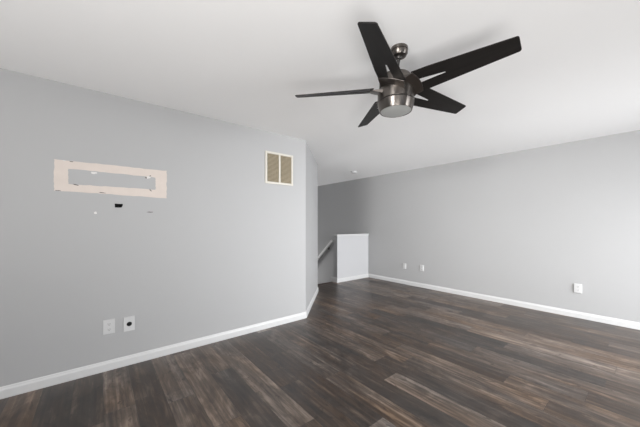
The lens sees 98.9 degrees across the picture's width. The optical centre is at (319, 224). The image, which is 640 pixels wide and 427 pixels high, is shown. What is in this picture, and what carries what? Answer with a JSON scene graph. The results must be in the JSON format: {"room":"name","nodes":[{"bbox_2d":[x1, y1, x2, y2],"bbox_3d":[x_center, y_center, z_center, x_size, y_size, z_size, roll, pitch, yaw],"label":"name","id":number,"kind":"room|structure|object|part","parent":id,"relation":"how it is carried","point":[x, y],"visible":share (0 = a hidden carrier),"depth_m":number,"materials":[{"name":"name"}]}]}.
{"room":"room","nodes":[
{"label":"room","id":0,"kind":"room"},
{"bbox_2d":[0,68,305,386],"bbox_3d":[-3.473,0.065,1.183,8.332,2.430,0.120,0,0,-39],"label":"wall","id":1,"kind":"structure","parent":0,"point":[225,248],"depth_m":2.51,"materials":[{"name":"paint"}]},
{"bbox_2d":[103,319,114,334],"bbox_3d":[-1.855,0.900,2.410,0.084,0.128,0.010,0,0,-39],"label":"outlet","id":2,"kind":"object","parent":1,"relation":"attached to","point":[108,325],"visible":1,"depth_m":2.41,"materials":[{"name":"white plastic"}]},
{"bbox_2d":[54,159,166,197],"bbox_3d":[-1.818,-0.393,2.444,0.803,0.272,0.003,0,0,-39],"label":"plaster patch","id":3,"kind":"object","parent":1,"relation":"attached to","point":[61,167],"visible":1,"depth_m":2.40,"materials":[{"name":"paint"}]},
{"bbox_2d":[114,203,122,207],"bbox_3d":[-1.821,-0.170,2.478,0.068,0.045,0.056,0,0,-39],"label":"hole","id":4,"kind":"object","parent":1,"relation":"attached to","point":[116,205],"depth_m":2.49,"materials":[{"name":"black"}]},
{"bbox_2d":[124,316,134,331],"bbox_3d":[-1.741,0.906,2.501,0.084,0.128,0.011,0,0,-39],"label":"cable plate","id":5,"kind":"object","parent":1,"relation":"attached to","point":[129,322],"visible":1,"depth_m":2.50,"materials":[{"name":"white plastic"}]},
{"bbox_2d":[0,287,317,398],"bbox_3d":[-2.969,1.238,1.591,0.953,0.085,9.343,0,0,44],"label":"baseboard","id":6,"kind":"structure","parent":1,"relation":"attached to","point":[6,391],"depth_m":2.52,"materials":[{"name":"paint"}]},
{"bbox_2d":[265,151,292,185],"bbox_3d":[-0.515,-0.708,3.491,0.405,0.400,0.016,0,0,-39],"label":"air vent","id":7,"kind":"object","parent":1,"relation":"in","point":[278,166],"visible":1,"depth_m":3.48,"materials":[{"name":"beige metal"}]},
{"bbox_3d":[-0.588,-0.707,3.432,0.166,0.342,0.010,0,0,-39],"label":"louver panel","id":8,"kind":"part","parent":7,"relation":"part of","materials":[{"name":"beige metal"}]},
{"bbox_3d":[-0.442,-0.707,3.550,0.166,0.342,0.010,0,0,-39],"label":"louver panel","id":9,"kind":"part","parent":7,"relation":"part of","materials":[{"name":"beige metal"}]},
{"bbox_2d":[306,142,317,309],"bbox_3d":[-0.181,0.065,4.512,0.120,2.430,1.502,0,0,6],"label":"wall","id":10,"kind":"structure","parent":0,"point":[311,164],"depth_m":4.36,"materials":[{"name":"paint"}]},
{"bbox_2d":[0,0,639,185],"bbox_3d":[-2.356,-1.200,2.210,11.360,0.100,11.840,0,0,-39],"label":"ceiling","id":11,"kind":"structure","parent":0,"point":[575,75],"depth_m":1.98,"materials":[{"name":"white paint"}]},
{"bbox_2d":[295,22,521,126],"bbox_3d":[0.538,-0.947,1.802,1.295,0.406,1.281,0,0,-39],"label":"ceiling fan","id":12,"kind":"object","parent":11,"relation":"hanging from","point":[398,88],"visible":1,"depth_m":1.67,"materials":[{"name":"black wood"}]},
{"bbox_3d":[0.096,-0.895,1.875,0.530,0.007,0.176,0,18,9],"label":"blade","id":13,"kind":"part","parent":12,"relation":"part of","materials":[{"name":"black wood"}]},
{"bbox_3d":[0.433,-0.895,2.219,0.176,0.007,0.530,-18,3,-8],"label":"blade","id":14,"kind":"part","parent":12,"relation":"part of","materials":[{"name":"black wood"}]},
{"bbox_3d":[0.319,-0.895,1.448,0.176,0.007,0.530,20,9,26],"label":"blade","id":15,"kind":"part","parent":12,"relation":"part of","materials":[{"name":"black wood"}]},
{"bbox_3d":[0.865,-0.895,2.005,0.530,0.007,0.176,0,-18,-27],"label":"blade","id":16,"kind":"part","parent":12,"relation":"part of","materials":[{"name":"black wood"}]},
{"bbox_3d":[0.794,-0.895,1.528,0.530,0.007,0.176,0,-18,45],"label":"blade","id":17,"kind":"part","parent":12,"relation":"part of","materials":[{"name":"black wood"}]},
{"bbox_2d":[0,277,639,426],"bbox_3d":[-0.927,1.380,0.446,11.360,0.200,7.300,0,0,-39],"label":"floor","id":18,"kind":"structure","parent":0,"point":[367,352],"depth_m":2.29,"materials":[{"name":"wood"}]},
{"bbox_2d":[334,236,336,276],"bbox_3d":[0.344,0.863,6.083,0.005,1.234,0.119,0,0,-39],"label":"wall","id":19,"kind":"structure","parent":0,"point":[335,237],"depth_m":6.08,"materials":[{"name":"paint"}]},
{"bbox_2d":[330,276,337,282],"bbox_3d":[0.313,1.225,6.105,0.015,0.110,0.225,0,0,-39],"label":"baseboard","id":20,"kind":"structure","parent":19,"relation":"attached to","point":[333,279],"depth_m":6.08,"materials":[{"name":"paint"}]},
{"bbox_2d":[337,235,367,278],"bbox_3d":[0.744,0.863,6.405,1.022,1.234,0.120,0,0,-39],"label":"wall","id":21,"kind":"structure","parent":0,"point":[352,251],"depth_m":6.33,"materials":[{"name":"grey paint"}]},
{"bbox_2d":[333,233,368,235],"bbox_3d":[0.736,0.242,6.399,1.042,0.044,0.156,0,0,-39],"label":"trim","id":22,"kind":"structure","parent":21,"relation":"on","point":[360,234],"depth_m":6.29,"materials":[{"name":"paint"}]},
{"bbox_2d":[338,274,367,282],"bbox_3d":[0.778,1.238,6.347,1.012,0.085,0.015,0,0,-39],"label":"baseboard","id":23,"kind":"structure","parent":21,"relation":"attached to","point":[363,275],"depth_m":6.31,"materials":[{"name":"paint"}]},
{"bbox_2d":[318,130,639,322],"bbox_3d":[2.050,1.415,5.700,0.120,5.130,11.720,0,0,-39],"label":"wall","id":24,"kind":"structure","parent":0,"point":[530,225],"depth_m":4.33,"materials":[{"name":"paint"}]},
{"bbox_2d":[318,240,332,259],"bbox_3d":[-0.194,1.210,8.310,0.082,1.576,1.789,0,0,-39],"label":"handrail","id":25,"kind":"object","parent":24,"relation":"attached to","point":[331,241],"visible":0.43,"depth_m":7.81,"materials":[{"name":"paint"}]},
{"bbox_2d":[368,274,639,329],"bbox_3d":[3.391,1.238,3.936,0.015,0.085,7.050,0,0,-39],"label":"baseboard","id":26,"kind":"structure","parent":24,"relation":"attached to","point":[608,320],"depth_m":4.21,"materials":[{"name":"paint"}]},
{"bbox_2d":[574,283,581,292],"bbox_3d":[3.536,0.875,3.756,0.016,0.122,0.080,0,0,-39],"label":"outlet","id":27,"kind":"object","parent":24,"relation":"attached to","point":[577,287],"visible":1,"depth_m":3.75,"materials":[{"name":"white plastic"}]}
]}

